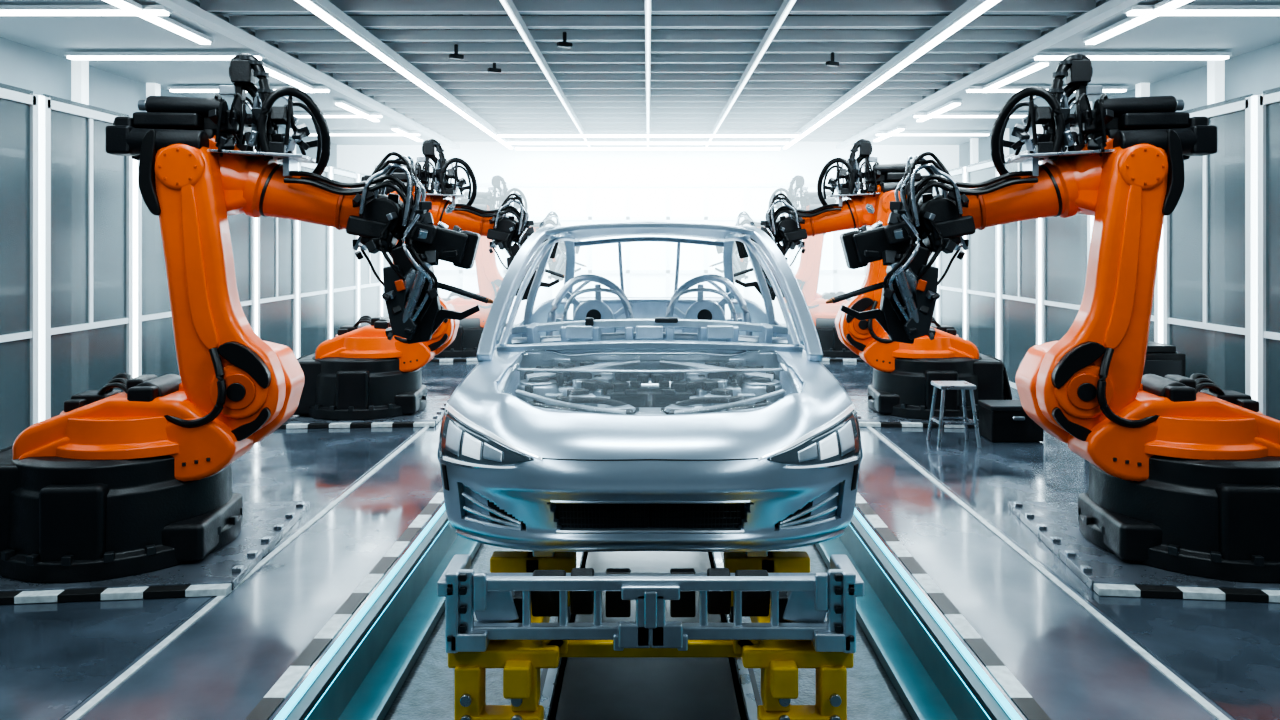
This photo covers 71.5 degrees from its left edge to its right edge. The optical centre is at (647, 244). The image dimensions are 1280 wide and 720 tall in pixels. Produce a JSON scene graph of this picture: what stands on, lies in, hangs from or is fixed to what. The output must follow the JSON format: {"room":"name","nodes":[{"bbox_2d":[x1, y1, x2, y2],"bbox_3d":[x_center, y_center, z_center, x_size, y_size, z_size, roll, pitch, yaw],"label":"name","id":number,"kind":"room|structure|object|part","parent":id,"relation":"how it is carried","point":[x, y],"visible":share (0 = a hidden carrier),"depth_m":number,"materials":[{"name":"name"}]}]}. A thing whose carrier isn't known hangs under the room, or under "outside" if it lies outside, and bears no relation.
{"room":"factory floor","nodes":[
{"label":"factory floor","id":0,"kind":"room"},
{"bbox_2d":[0,37,336,166],"bbox_3d":[-7.100,-0.300,8.500,0.200,4.600,23.000,0,0,0],"label":"wall","id":1,"kind":"structure","parent":0,"point":[41,72],"depth_m":10.66,"materials":[{"name":"paint"}]},
{"bbox_2d":[71,60,321,153],"bbox_3d":[-6.900,-0.200,12.000,0.120,4.200,16.000,0,0,0],"label":"columns","id":2,"kind":"structure","parent":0,"point":[79,68],"depth_m":10.75,"materials":[{"name":"white paint"}]},
{"bbox_2d":[442,464,448,490],"bbox_3d":[-0.960,1.103,4.221,0.025,0.128,0.055,0,0,-37],"label":"air vent","id":3,"kind":"object","parent":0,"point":[445,467],"depth_m":4.21,"materials":[{"name":"black plastic"}]},
{"bbox_2d":[0,329,1279,719],"bbox_3d":[0.000,2.231,8.500,14.000,0.678,23.000,0,0,0],"label":"floor","id":4,"kind":"structure","parent":0,"point":[225,663],"depth_m":4.63,"materials":[{"name":"grey concrete"}]},
{"bbox_2d":[0,83,392,449],"bbox_3d":[-4.697,0.362,12.393,0.065,3.075,13.785,0,0,0],"label":"wall panels","id":5,"kind":"object","parent":4,"relation":"on","point":[85,300],"visible":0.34,"depth_m":7.57,"materials":[{"name":"white"}]},
{"bbox_2d":[0,53,492,604],"bbox_3d":[-2.642,0.346,5.575,3.316,3.098,1.625,0,0,-6],"label":"robot","id":6,"kind":"object","parent":4,"relation":"on","point":[115,495],"visible":1,"depth_m":5.29,"materials":[{"name":"metal"}]},
{"bbox_3d":[-3.321,1.860,5.504,1.950,0.070,1.625,0,0,-6],"label":"mounting plate","id":7,"kind":"part","parent":6,"relation":"part of","materials":[{"name":"metal"}]},
{"bbox_3d":[-2.999,0.909,5.455,0.190,0.190,0.380,0,0,-6],"label":"axis motor","id":8,"kind":"part","parent":6,"relation":"part of","materials":[{"name":"black"}]},
{"bbox_3d":[-2.938,-0.619,5.351,0.523,0.172,0.160,0,0,-6],"label":"wrist motor","id":9,"kind":"part","parent":6,"relation":"part of","materials":[{"name":"black metal"}]},
{"bbox_3d":[-2.984,-0.680,5.547,0.572,0.172,0.160,0,0,-6],"label":"wrist motor","id":10,"kind":"part","parent":6,"relation":"part of","materials":[{"name":"black metal"}]},
{"bbox_3d":[-2.603,0.259,5.426,0.715,1.779,0.240,0,0,-6],"label":"arm","id":11,"kind":"part","parent":6,"relation":"part of","materials":[{"name":"orange paint"}]},
{"bbox_3d":[-2.482,-0.509,5.630,0.680,0.161,0.420,0,0,-6],"label":"dress plate","id":12,"kind":"part","parent":6,"relation":"part of","materials":[{"name":"silver metal"}]},
{"bbox_3d":[-1.569,0.361,5.635,0.207,0.472,0.080,0,0,-6],"label":"gun arm plate","id":13,"kind":"part","parent":6,"relation":"part of","materials":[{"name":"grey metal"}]},
{"bbox_3d":[-1.494,0.359,5.764,0.282,0.554,0.120,0,0,-6],"label":"gun arm","id":14,"kind":"part","parent":6,"relation":"part of","materials":[{"name":"black metal"}]},
{"bbox_2d":[245,487,443,719],"bbox_3d":[-1.565,1.897,9.320,0.090,0.006,13.440,0,0,0],"label":"hazard marking","id":15,"kind":"object","parent":4,"relation":"on","point":[276,695],"visible":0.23,"depth_m":4.45,"materials":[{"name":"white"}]},
{"bbox_2d":[274,503,481,719],"bbox_3d":[-1.375,2.082,8.500,0.229,0.387,23.000,0,0,0],"label":"channel","id":16,"kind":"object","parent":4,"relation":"on","point":[367,686],"depth_m":4.69,"materials":[{"name":"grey metal"}]},
{"bbox_3d":[-1.450,1.923,8.500,0.079,0.070,23.000,0,0,0],"label":"edge light strip","id":17,"kind":"part","parent":16,"relation":"part of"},
{"bbox_2d":[278,139,563,428],"bbox_3d":[-2.570,0.346,10.055,3.316,3.098,1.625,0,0,-4],"label":"robot","id":18,"kind":"object","parent":4,"relation":"on","point":[358,377],"visible":0.7,"depth_m":9.66,"materials":[{"name":"orange metal"}]},
{"bbox_3d":[-3.251,1.860,10.007,1.950,0.070,1.625,0,0,-4],"label":"mounting plate","id":19,"kind":"part","parent":18,"relation":"part of","materials":[{"name":"metal"}]},
{"bbox_3d":[-2.931,0.909,9.947,0.190,0.190,0.380,0,0,-4],"label":"axis motor","id":20,"kind":"part","parent":18,"relation":"part of","materials":[{"name":"black"}]},
{"bbox_3d":[-2.874,-0.619,9.840,0.523,0.172,0.160,0,0,-4],"label":"wrist motor","id":21,"kind":"part","parent":18,"relation":"part of","materials":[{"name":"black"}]},
{"bbox_3d":[-2.535,0.259,9.904,0.715,1.779,0.240,0,0,-4],"label":"arm","id":22,"kind":"part","parent":18,"relation":"part of","materials":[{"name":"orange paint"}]},
{"bbox_3d":[-2.408,-0.509,10.103,0.680,0.161,0.420,0,0,-4],"label":"dress plate","id":23,"kind":"part","parent":18,"relation":"part of","materials":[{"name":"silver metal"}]},
{"bbox_3d":[-1.496,0.361,10.077,0.207,0.472,0.080,0,0,-4],"label":"gun arm plate","id":24,"kind":"part","parent":18,"relation":"part of","materials":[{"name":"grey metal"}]},
{"bbox_3d":[-1.416,0.359,10.203,0.282,0.554,0.120,0,0,-4],"label":"gun arm","id":25,"kind":"part","parent":18,"relation":"part of","materials":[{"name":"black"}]},
{"bbox_2d":[430,175,586,361],"bbox_3d":[-2.705,0.346,15.296,3.316,3.098,1.625,0,0,-8],"label":"robot","id":26,"kind":"object","parent":4,"relation":"on","point":[464,348],"visible":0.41,"depth_m":15.01,"materials":[{"name":"orange metal"}]},
{"bbox_3d":[-3.381,1.860,15.201,1.950,0.070,1.625,0,0,-8],"label":"mounting plate","id":27,"kind":"part","parent":26,"relation":"part of","materials":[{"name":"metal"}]},
{"bbox_3d":[-2.993,-0.619,15.061,0.523,0.172,0.160,0,0,-8],"label":"wrist motor","id":28,"kind":"part","parent":26,"relation":"part of","materials":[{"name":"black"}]},
{"bbox_3d":[-2.660,0.259,15.149,0.715,1.779,0.240,0,0,-8],"label":"arm","id":29,"kind":"part","parent":26,"relation":"part of","materials":[{"name":"orange paint"}]},
{"bbox_3d":[-1.635,0.361,15.394,0.207,0.472,0.080,0,0,-8],"label":"gun arm plate","id":30,"kind":"part","parent":26,"relation":"part of","materials":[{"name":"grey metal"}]},
{"bbox_3d":[-1.564,0.359,15.525,0.282,0.554,0.120,0,0,-8],"label":"gun arm","id":31,"kind":"part","parent":26,"relation":"part of","materials":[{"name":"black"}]},
{"bbox_2d":[538,552,587,719],"bbox_3d":[-0.500,2.250,9.000,0.120,0.045,14.000,0,0,0],"label":"rail","id":32,"kind":"object","parent":4,"relation":"on","point":[549,677],"visible":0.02,"depth_m":4.55,"materials":[{"name":"silver metal"}]},
{"bbox_2d":[437,551,863,719],"bbox_3d":[0.010,1.720,5.980,1.940,1.000,5.440,0,0,0],"label":"carrier","id":33,"kind":"object","parent":32,"relation":"on","point":[787,605],"visible":0.83,"depth_m":3.35,"materials":[{"name":"metal"}]},
{"bbox_3d":[-0.610,1.755,6.000,0.700,0.690,5.400,0,0,0],"label":"yellow rail","id":34,"kind":"part","parent":33,"relation":"part of","materials":[{"name":"metal"}]},
{"bbox_3d":[-0.490,1.880,5.200,0.080,0.420,0.140,0,0,0],"label":"wheel leg","id":35,"kind":"part","parent":33,"relation":"part of","materials":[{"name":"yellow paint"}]},
{"bbox_2d":[437,221,862,551],"bbox_3d":[0.010,0.628,6.149,2.062,1.600,4.786,0,0,0],"label":"car","id":36,"kind":"object","parent":33,"relation":"on","point":[625,423],"visible":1,"depth_m":4.18,"materials":[{"name":"silver metal"}]},
{"bbox_3d":[-0.784,0.987,4.019,0.513,0.053,0.040,0,0,41],"label":"headlamp blade","id":37,"kind":"part","parent":36,"relation":"part of","materials":[{"name":"white"}]},
{"bbox_3d":[-0.740,0.851,4.069,0.736,0.158,0.069,0,0,44],"label":"headlamp blade","id":38,"kind":"part","parent":36,"relation":"part of","materials":[{"name":"white metal"}]},
{"bbox_3d":[-0.920,0.953,6.412,0.194,0.949,4.267,0,0,3],"label":"panel","id":39,"kind":"part","parent":36,"relation":"part of","materials":[{"name":"silver metal"}]},
{"bbox_3d":[-0.750,0.717,4.600,0.090,0.229,0.809,0,0,0],"label":"fender rail","id":40,"kind":"part","parent":36,"relation":"part of","materials":[{"name":"metal"}]},
{"bbox_3d":[-0.809,0.275,5.888,0.053,0.636,1.212,0,0,10],"label":"door frame","id":41,"kind":"part","parent":36,"relation":"part of","materials":[{"name":"metal"}]},
{"bbox_3d":[-0.360,0.653,6.321,0.551,0.695,0.069,0,0,0],"label":"seat frame","id":42,"kind":"part","parent":36,"relation":"part of","materials":[{"name":"metal"}]},
{"bbox_3d":[-0.232,0.220,7.519,0.042,0.481,0.095,0,0,23],"label":"window post","id":43,"kind":"part","parent":36,"relation":"part of","materials":[{"name":"metal"}]},
{"bbox_3d":[0.010,-0.090,6.655,1.360,0.126,1.530,0,0,0],"label":"roof panel","id":44,"kind":"part","parent":36,"relation":"part of","materials":[{"name":"silver metal"}]},
{"bbox_2d":[560,298,738,304],"bbox_3d":[0.010,0.470,7.448,1.600,0.050,0.377,0,0,0],"label":"dashboard","id":45,"kind":"object","parent":36,"relation":"attached to","point":[575,301],"depth_m":7.28,"materials":[{"name":"metal"}]},
{"bbox_2d":[542,458,757,460],"bbox_3d":[0.010,0.922,3.830,0.972,0.012,0.055,0,0,0],"label":"seam","id":46,"kind":"object","parent":36,"relation":"attached to","point":[543,459],"depth_m":3.81,"materials":[{"name":"silver metal"}]},
{"bbox_2d":[550,500,749,533],"bbox_3d":[0.010,1.169,3.840,0.860,0.157,0.104,0,0,0],"label":"grille","id":47,"kind":"object","parent":36,"relation":"attached to","point":[566,516],"depth_m":3.85,"materials":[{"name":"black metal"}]},
{"bbox_3d":[0.010,0.999,4.438,2.027,0.857,1.365,0,0,0],"label":"panel","id":48,"kind":"part","parent":36,"relation":"part of","materials":[{"name":"silver metal"}]},
{"bbox_3d":[0.010,0.577,5.037,1.750,0.084,0.254,0,0,0],"label":"cowl panel","id":49,"kind":"part","parent":36,"relation":"part of","materials":[{"name":"silver metal"}]},
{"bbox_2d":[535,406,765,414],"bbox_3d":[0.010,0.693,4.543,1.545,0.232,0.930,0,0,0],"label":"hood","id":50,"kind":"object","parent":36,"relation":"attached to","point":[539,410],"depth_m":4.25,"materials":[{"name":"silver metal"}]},
{"bbox_3d":[0.252,0.220,7.519,0.042,0.481,0.095,0,0,-23],"label":"window post","id":51,"kind":"part","parent":36,"relation":"part of","materials":[{"name":"metal"}]},
{"bbox_3d":[0.380,0.653,6.321,0.551,0.695,0.069,0,0,0],"label":"seat frame","id":52,"kind":"part","parent":36,"relation":"part of","materials":[{"name":"metal"}]},
{"bbox_3d":[0.829,0.275,5.888,0.053,0.636,1.212,0,0,-10],"label":"door frame","id":53,"kind":"part","parent":36,"relation":"part of","materials":[{"name":"metal"}]},
{"bbox_3d":[0.770,0.717,4.600,0.090,0.229,0.809,0,0,0],"label":"fender rail","id":54,"kind":"part","parent":36,"relation":"part of","materials":[{"name":"metal"}]},
{"bbox_3d":[0.940,0.953,6.412,0.194,0.949,4.267,0,0,-3],"label":"panel","id":55,"kind":"part","parent":36,"relation":"part of","materials":[{"name":"silver metal"}]},
{"bbox_3d":[0.760,0.851,4.069,0.736,0.158,0.069,0,0,-44],"label":"headlamp blade","id":56,"kind":"part","parent":36,"relation":"part of","materials":[{"name":"white metal"}]},
{"bbox_3d":[0.804,0.987,4.019,0.513,0.053,0.040,0,0,-41],"label":"headlamp blade","id":57,"kind":"part","parent":36,"relation":"part of","materials":[{"name":"white metal"}]},
{"bbox_3d":[0.510,1.880,5.200,0.080,0.420,0.140,0,0,0],"label":"wheel leg","id":58,"kind":"part","parent":33,"relation":"part of","materials":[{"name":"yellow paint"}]},
{"bbox_3d":[0.630,1.755,6.000,0.700,0.690,5.400,0,0,0],"label":"yellow rail","id":59,"kind":"part","parent":33,"relation":"part of","materials":[{"name":"metal"}]},
{"bbox_2d":[708,552,761,719],"bbox_3d":[0.500,2.250,9.000,0.120,0.045,14.000,0,0,0],"label":"rail","id":60,"kind":"object","parent":4,"relation":"on","point":[748,687],"visible":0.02,"depth_m":4.54,"materials":[{"name":"silver metal"}]},
{"bbox_2d":[709,175,864,361],"bbox_3d":[2.705,0.346,15.296,3.316,3.098,1.625,0,0,8],"label":"robot","id":61,"kind":"object","parent":4,"relation":"on","point":[823,315],"visible":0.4,"depth_m":15.01,"materials":[{"name":"orange metal"}]},
{"bbox_3d":[1.635,0.361,15.394,0.207,0.472,0.080,0,0,8],"label":"gun arm plate","id":62,"kind":"part","parent":61,"relation":"part of","materials":[{"name":"metal"}]},
{"bbox_3d":[2.660,0.259,15.149,0.715,1.779,0.240,0,0,8],"label":"arm","id":63,"kind":"part","parent":61,"relation":"part of"},
{"bbox_3d":[2.993,-0.619,15.061,0.523,0.172,0.160,0,0,8],"label":"wrist motor","id":64,"kind":"part","parent":61,"relation":"part of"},
{"bbox_3d":[3.381,1.860,15.201,1.950,0.070,1.625,0,0,8],"label":"mounting plate","id":65,"kind":"part","parent":61,"relation":"part of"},
{"bbox_2d":[734,139,1011,427],"bbox_3d":[2.550,0.346,10.055,3.316,3.098,1.625,0,0,4],"label":"robot","id":66,"kind":"object","parent":4,"relation":"on","point":[900,394],"visible":0.73,"depth_m":9.77,"materials":[{"name":"orange metal"}]},
{"bbox_3d":[1.476,0.361,10.077,0.207,0.472,0.080,0,0,4],"label":"gun arm plate","id":67,"kind":"part","parent":66,"relation":"part of","materials":[{"name":"metal"}]},
{"bbox_3d":[2.388,-0.509,10.103,0.680,0.161,0.420,0,0,4],"label":"dress plate","id":68,"kind":"part","parent":66,"relation":"part of","materials":[{"name":"silver metal"}]},
{"bbox_3d":[2.515,0.259,9.904,0.715,1.779,0.240,0,0,4],"label":"arm","id":69,"kind":"part","parent":66,"relation":"part of"},
{"bbox_3d":[2.892,-0.680,10.038,0.572,0.172,0.160,0,0,4],"label":"wrist motor","id":70,"kind":"part","parent":66,"relation":"part of","materials":[{"name":"metal"}]},
{"bbox_3d":[2.853,-0.619,9.840,0.523,0.172,0.160,0,0,4],"label":"wrist motor","id":71,"kind":"part","parent":66,"relation":"part of","materials":[{"name":"black metal"}]},
{"bbox_3d":[3.231,1.860,10.007,1.950,0.070,1.625,0,0,4],"label":"mounting plate","id":72,"kind":"part","parent":66,"relation":"part of","materials":[{"name":"grey metal"}]},
{"bbox_2d":[815,508,1021,719],"bbox_3d":[1.375,2.082,8.500,0.229,0.387,23.000,0,0,0],"label":"channel","id":73,"kind":"object","parent":4,"relation":"on","point":[928,686],"depth_m":4.66,"materials":[{"name":"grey metal"}]},
{"bbox_3d":[1.450,1.923,8.500,0.079,0.070,23.000,0,0,0],"label":"edge light strip","id":74,"kind":"part","parent":73,"relation":"part of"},
{"bbox_2d":[856,491,1050,719],"bbox_3d":[1.565,1.897,9.320,0.090,0.006,13.440,0,0,0],"label":"hazard marking","id":75,"kind":"object","parent":4,"relation":"on","point":[1019,695],"visible":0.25,"depth_m":4.42,"materials":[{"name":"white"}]},
{"bbox_2d":[926,381,980,446],"bbox_3d":[2.920,1.611,8.500,0.416,0.583,0.354,0,0,0],"label":"stool","id":76,"kind":"object","parent":4,"relation":"on","point":[943,385],"visible":1,"depth_m":8.37,"materials":[{"name":"silver metal"}]},
{"bbox_3d":[2.760,1.630,8.635,0.114,0.545,0.035,0,0,40],"label":"leg","id":77,"kind":"part","parent":76,"relation":"part of","materials":[{"name":"silver metal"}]},
{"bbox_3d":[2.760,1.630,8.365,0.114,0.545,0.035,0,0,-40],"label":"leg","id":78,"kind":"part","parent":76,"relation":"part of","materials":[{"name":"silver metal"}]},
{"bbox_3d":[2.920,1.340,8.500,0.340,0.040,0.300,0,0,0],"label":"seat","id":79,"kind":"part","parent":76,"relation":"part of","materials":[{"name":"silver metal"}]},
{"bbox_3d":[3.080,1.630,8.635,0.114,0.545,0.035,0,0,-40],"label":"leg","id":80,"kind":"part","parent":76,"relation":"part of","materials":[{"name":"silver metal"}]},
{"bbox_3d":[3.080,1.630,8.365,0.114,0.545,0.035,0,0,40],"label":"leg","id":81,"kind":"part","parent":76,"relation":"part of","materials":[{"name":"silver metal"}]},
{"bbox_2d":[978,400,1043,441],"bbox_3d":[3.550,1.718,8.690,0.520,0.345,0.390,0,0,0],"label":"case","id":82,"kind":"object","parent":4,"relation":"on","point":[999,420],"visible":0.76,"depth_m":8.53,"materials":[{"name":"black plastic"}]},
{"bbox_2d":[825,53,1279,602],"bbox_3d":[2.802,0.346,5.575,3.316,3.098,1.625,0,0,6],"label":"robot","id":83,"kind":"object","parent":4,"relation":"on","point":[1182,499],"visible":1,"depth_m":5.30,"materials":[{"name":"orange metal"}]},
{"bbox_3d":[1.654,0.359,5.764,0.282,0.554,0.120,0,0,6],"label":"gun arm","id":84,"kind":"part","parent":83,"relation":"part of"},
{"bbox_3d":[1.729,0.361,5.635,0.207,0.472,0.080,0,0,6],"label":"gun arm plate","id":85,"kind":"part","parent":83,"relation":"part of","materials":[{"name":"black metal"}]},
{"bbox_3d":[2.642,-0.509,5.630,0.680,0.161,0.420,0,0,6],"label":"dress plate","id":86,"kind":"part","parent":83,"relation":"part of","materials":[{"name":"silver metal"}]},
{"bbox_3d":[2.763,0.259,5.426,0.715,1.779,0.240,0,0,6],"label":"arm","id":87,"kind":"part","parent":83,"relation":"part of"},
{"bbox_3d":[3.144,-0.680,5.547,0.572,0.172,0.160,0,0,6],"label":"wrist motor","id":88,"kind":"part","parent":83,"relation":"part of","materials":[{"name":"black metal"}]},
{"bbox_3d":[3.481,1.860,5.504,1.950,0.070,1.625,0,0,6],"label":"mounting plate","id":89,"kind":"part","parent":83,"relation":"part of","materials":[{"name":"grey metal"}]},
{"bbox_3d":[3.098,-0.619,5.351,0.523,0.172,0.160,0,0,6],"label":"wrist motor","id":90,"kind":"part","parent":83,"relation":"part of","materials":[{"name":"black metal"}]},
{"bbox_3d":[3.159,0.909,5.455,0.190,0.190,0.380,0,0,6],"label":"axis motor","id":91,"kind":"part","parent":83,"relation":"part of","materials":[{"name":"black metal"}]},
{"bbox_2d":[863,87,1279,419],"bbox_3d":[4.697,0.362,12.393,0.065,3.075,13.785,0,0,0],"label":"wall panels","id":92,"kind":"object","parent":4,"relation":"on","point":[1019,286],"visible":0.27,"depth_m":7.62,"materials":[{"name":"white"}]},
{"bbox_2d":[1086,341,1185,460],"bbox_3d":[4.150,1.370,7.572,0.600,1.060,0.555,0,0,0],"label":"case","id":93,"kind":"object","parent":4,"relation":"on","point":[1162,359],"visible":0.24,"depth_m":7.35,"materials":[{"name":"black"}]},
{"bbox_2d":[0,0,1279,144],"bbox_3d":[0.000,-2.430,8.500,14.100,0.360,23.000,0,0,0],"label":"ceiling","id":94,"kind":"structure","parent":0,"point":[57,35],"depth_m":10.18,"materials":[{"name":"grey"}]},
{"bbox_2d":[0,5,171,15],"bbox_3d":[-5.600,-2.187,8.300,2.240,0.067,0.140,0,0,0],"label":"ceiling light","id":95,"kind":"object","parent":94,"relation":"attached to","point":[5,10],"depth_m":8.25,"materials":[{"name":"white plastic"}]},
{"bbox_2d":[103,0,212,44],"bbox_3d":[-4.750,-2.187,8.600,0.140,0.067,1.940,0,0,0],"label":"ceiling light","id":96,"kind":"object","parent":94,"relation":"attached to","point":[131,6],"depth_m":8.69,"materials":[{"name":"white plastic"}]},
{"bbox_2d":[64,52,263,59],"bbox_3d":[-5.600,-2.187,10.300,2.240,0.067,0.140,0,0,0],"label":"ceiling light","id":97,"kind":"object","parent":94,"relation":"attached to","point":[70,55],"depth_m":10.23,"materials":[{"name":"white plastic"}]},
{"bbox_2d":[167,86,330,92],"bbox_3d":[-5.600,-2.187,12.500,2.240,0.067,0.140,0,0,0],"label":"ceiling light","id":98,"kind":"object","parent":94,"relation":"attached to","point":[175,89],"depth_m":12.45,"materials":[{"name":"white plastic"}]},
{"bbox_2d":[263,63,312,92],"bbox_3d":[-4.750,-2.187,11.600,0.140,0.067,1.940,0,0,0],"label":"ceiling light","id":99,"kind":"object","parent":94,"relation":"attached to","point":[272,71],"depth_m":11.63,"materials":[{"name":"white plastic"}]},
{"bbox_2d":[249,113,383,117],"bbox_3d":[-5.600,-2.187,15.000,2.240,0.067,0.140,0,0,0],"label":"ceiling light","id":100,"kind":"object","parent":94,"relation":"attached to","point":[299,115],"depth_m":14.95,"materials":[{"name":"white plastic"}]},
{"bbox_2d":[334,100,380,121],"bbox_3d":[-4.750,-2.187,14.600,0.140,0.067,1.940,0,0,0],"label":"ceiling light","id":101,"kind":"object","parent":94,"relation":"attached to","point":[340,103],"depth_m":14.27,"materials":[{"name":"white plastic"}]},
{"bbox_2d":[310,132,420,135],"bbox_3d":[-5.600,-2.187,17.500,2.240,0.067,0.140,0,0,0],"label":"ceiling light","id":102,"kind":"object","parent":94,"relation":"attached to","point":[311,133],"depth_m":17.45,"materials":[{"name":"white plastic"}]},
{"bbox_2d":[295,0,513,148],"bbox_3d":[-3.000,-2.137,13.500,0.110,0.067,12.040,0,0,0],"label":"ceiling light","id":103,"kind":"object","parent":94,"relation":"attached to","point":[311,5],"depth_m":10.10,"materials":[{"name":"white plastic"}]},
{"bbox_2d":[390,126,423,141],"bbox_3d":[-4.750,-2.187,17.600,0.140,0.067,1.940,0,0,0],"label":"ceiling light","id":104,"kind":"object","parent":94,"relation":"attached to","point":[397,129],"depth_m":17.23,"materials":[{"name":"white plastic"}]},
{"bbox_2d":[500,0,590,147],"bbox_3d":[-1.270,-2.147,13.000,0.058,0.067,13.040,0,0,0],"label":"ceiling light","id":105,"kind":"object","parent":94,"relation":"attached to","point":[506,4],"depth_m":10.09,"materials":[{"name":"white plastic"}]},
{"bbox_2d":[424,14,851,29],"bbox_3d":[0.000,-2.430,8.500,4.900,0.140,23.000,0,0,0],"label":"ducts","id":106,"kind":"object","parent":94,"relation":"attached to","point":[424,14],"visible":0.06,"depth_m":9.32,"materials":[{"name":"grey metal"}]},
{"bbox_2d":[645,0,650,146],"bbox_3d":[0.000,-2.147,13.000,0.058,0.067,13.040,0,0,0],"label":"ceiling light","id":107,"kind":"object","parent":94,"relation":"attached to","point":[647,2],"depth_m":10.02,"materials":[{"name":"white plastic"}]},
{"bbox_2d":[496,133,799,136],"bbox_3d":[0.000,-2.127,17.200,5.840,0.067,0.240,0,0,0],"label":"ceiling light","id":108,"kind":"object","parent":94,"relation":"attached to","point":[498,134],"depth_m":17.10,"materials":[{"name":"white plastic"}]},
{"bbox_2d":[506,140,789,143],"bbox_3d":[0.000,-2.127,18.400,5.840,0.067,0.240,0,0,0],"label":"ceiling light","id":109,"kind":"object","parent":94,"relation":"attached to","point":[508,141],"depth_m":18.30,"materials":[{"name":"white plastic"}]},
{"bbox_2d":[514,146,781,149],"bbox_3d":[0.000,-2.127,19.500,5.840,0.067,0.240,0,0,0],"label":"ceiling light","id":110,"kind":"object","parent":94,"relation":"attached to","point":[516,147],"depth_m":19.40,"materials":[{"name":"white plastic"}]},
{"bbox_2d":[200,0,1095,141],"bbox_3d":[0.000,-2.300,8.390,8.600,0.110,22.520,0,0,0],"label":"ceiling slats","id":111,"kind":"object","parent":94,"relation":"attached to","point":[694,74],"depth_m":10.93,"materials":[{"name":"grey metal"}]},
{"bbox_2d":[705,0,795,147],"bbox_3d":[1.270,-2.147,13.000,0.058,0.067,13.040,0,0,0],"label":"ceiling light","id":112,"kind":"object","parent":94,"relation":"attached to","point":[789,4],"depth_m":10.09,"materials":[{"name":"white plastic"}]},
{"bbox_2d":[872,126,905,141],"bbox_3d":[4.750,-2.187,17.600,0.140,0.067,1.940,0,0,0],"label":"ceiling light","id":113,"kind":"object","parent":94,"relation":"attached to","point":[898,129],"depth_m":17.23,"materials":[{"name":"white plastic"}]},
{"bbox_2d":[782,0,1000,148],"bbox_3d":[3.000,-2.137,13.500,0.110,0.067,12.040,0,0,0],"label":"ceiling light","id":114,"kind":"object","parent":94,"relation":"attached to","point":[983,5],"depth_m":10.10,"materials":[{"name":"white plastic"}]},
{"bbox_2d":[875,132,990,135],"bbox_3d":[5.600,-2.187,17.500,2.240,0.067,0.140,0,0,0],"label":"ceiling light","id":115,"kind":"object","parent":94,"relation":"attached to","point":[877,133],"depth_m":17.45,"materials":[{"name":"white plastic"}]},
{"bbox_2d":[915,100,961,121],"bbox_3d":[4.750,-2.187,14.600,0.140,0.067,1.940,0,0,0],"label":"ceiling light","id":116,"kind":"object","parent":94,"relation":"attached to","point":[954,103],"depth_m":14.27,"materials":[{"name":"white plastic"}]},
{"bbox_2d":[912,113,1027,117],"bbox_3d":[5.600,-2.187,15.000,2.240,0.067,0.140,0,0,0],"label":"ceiling light","id":117,"kind":"object","parent":94,"relation":"attached to","point":[916,115],"depth_m":14.95,"materials":[{"name":"white plastic"}]},
{"bbox_2d":[983,60,1050,92],"bbox_3d":[4.750,-2.187,11.600,0.140,0.067,1.940,0,0,0],"label":"ceiling light","id":118,"kind":"object","parent":94,"relation":"attached to","point":[1038,64],"depth_m":11.36,"materials":[{"name":"white plastic"}]},
{"bbox_2d":[965,86,1128,92],"bbox_3d":[5.600,-2.187,12.500,2.240,0.067,0.140,0,0,0],"label":"ceiling light","id":119,"kind":"object","parent":94,"relation":"attached to","point":[971,89],"depth_m":12.45,"materials":[{"name":"white plastic"}]},
{"bbox_2d":[1032,52,1231,59],"bbox_3d":[5.600,-2.187,10.300,2.240,0.067,0.140,0,0,0],"label":"ceiling light","id":120,"kind":"object","parent":94,"relation":"attached to","point":[1039,55],"depth_m":10.23,"materials":[{"name":"white plastic"}]},
{"bbox_2d":[1083,0,1192,44],"bbox_3d":[4.750,-2.187,8.600,0.140,0.067,1.940,0,0,0],"label":"ceiling light","id":121,"kind":"object","parent":94,"relation":"attached to","point":[1164,6],"depth_m":8.71,"materials":[{"name":"white plastic"}]},
{"bbox_2d":[1124,5,1279,15],"bbox_3d":[5.600,-2.187,8.300,2.240,0.067,0.140,0,0,0],"label":"ceiling light","id":122,"kind":"object","parent":94,"relation":"attached to","point":[1135,10],"depth_m":8.25,"materials":[{"name":"white plastic"}]},
{"bbox_2d":[337,142,958,329],"bbox_3d":[0.000,-0.300,20.070,14.000,4.600,0.260,0,0,0],"label":"wall","id":123,"kind":"structure","parent":0,"point":[583,187],"depth_m":20.00,"materials":[{"name":"white"}]},
{"bbox_2d":[153,0,1142,148],"bbox_3d":[0.000,-2.200,8.500,8.740,0.080,23.000,0,0,0],"label":"ceiling lights","id":124,"kind":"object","parent":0,"point":[183,7],"depth_m":10.39},
{"bbox_2d":[851,464,858,490],"bbox_3d":[0.980,1.103,4.221,0.025,0.128,0.055,0,0,37],"label":"air vent","id":125,"kind":"object","parent":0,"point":[854,467],"depth_m":4.21,"materials":[{"name":"black plastic"}]},
{"bbox_2d":[970,60,1224,163],"bbox_3d":[6.900,-0.200,12.000,0.120,4.200,16.000,0,0,0],"label":"columns","id":126,"kind":"structure","parent":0,"point":[1215,68],"depth_m":10.83,"materials":[{"name":"white"}]},
{"bbox_2d":[959,42,1279,166],"bbox_3d":[7.100,-0.300,8.500,0.200,4.600,23.000,0,0,0],"label":"wall","id":127,"kind":"structure","parent":0,"point":[1254,72],"depth_m":10.77,"materials":[{"name":"paint"}]}
]}

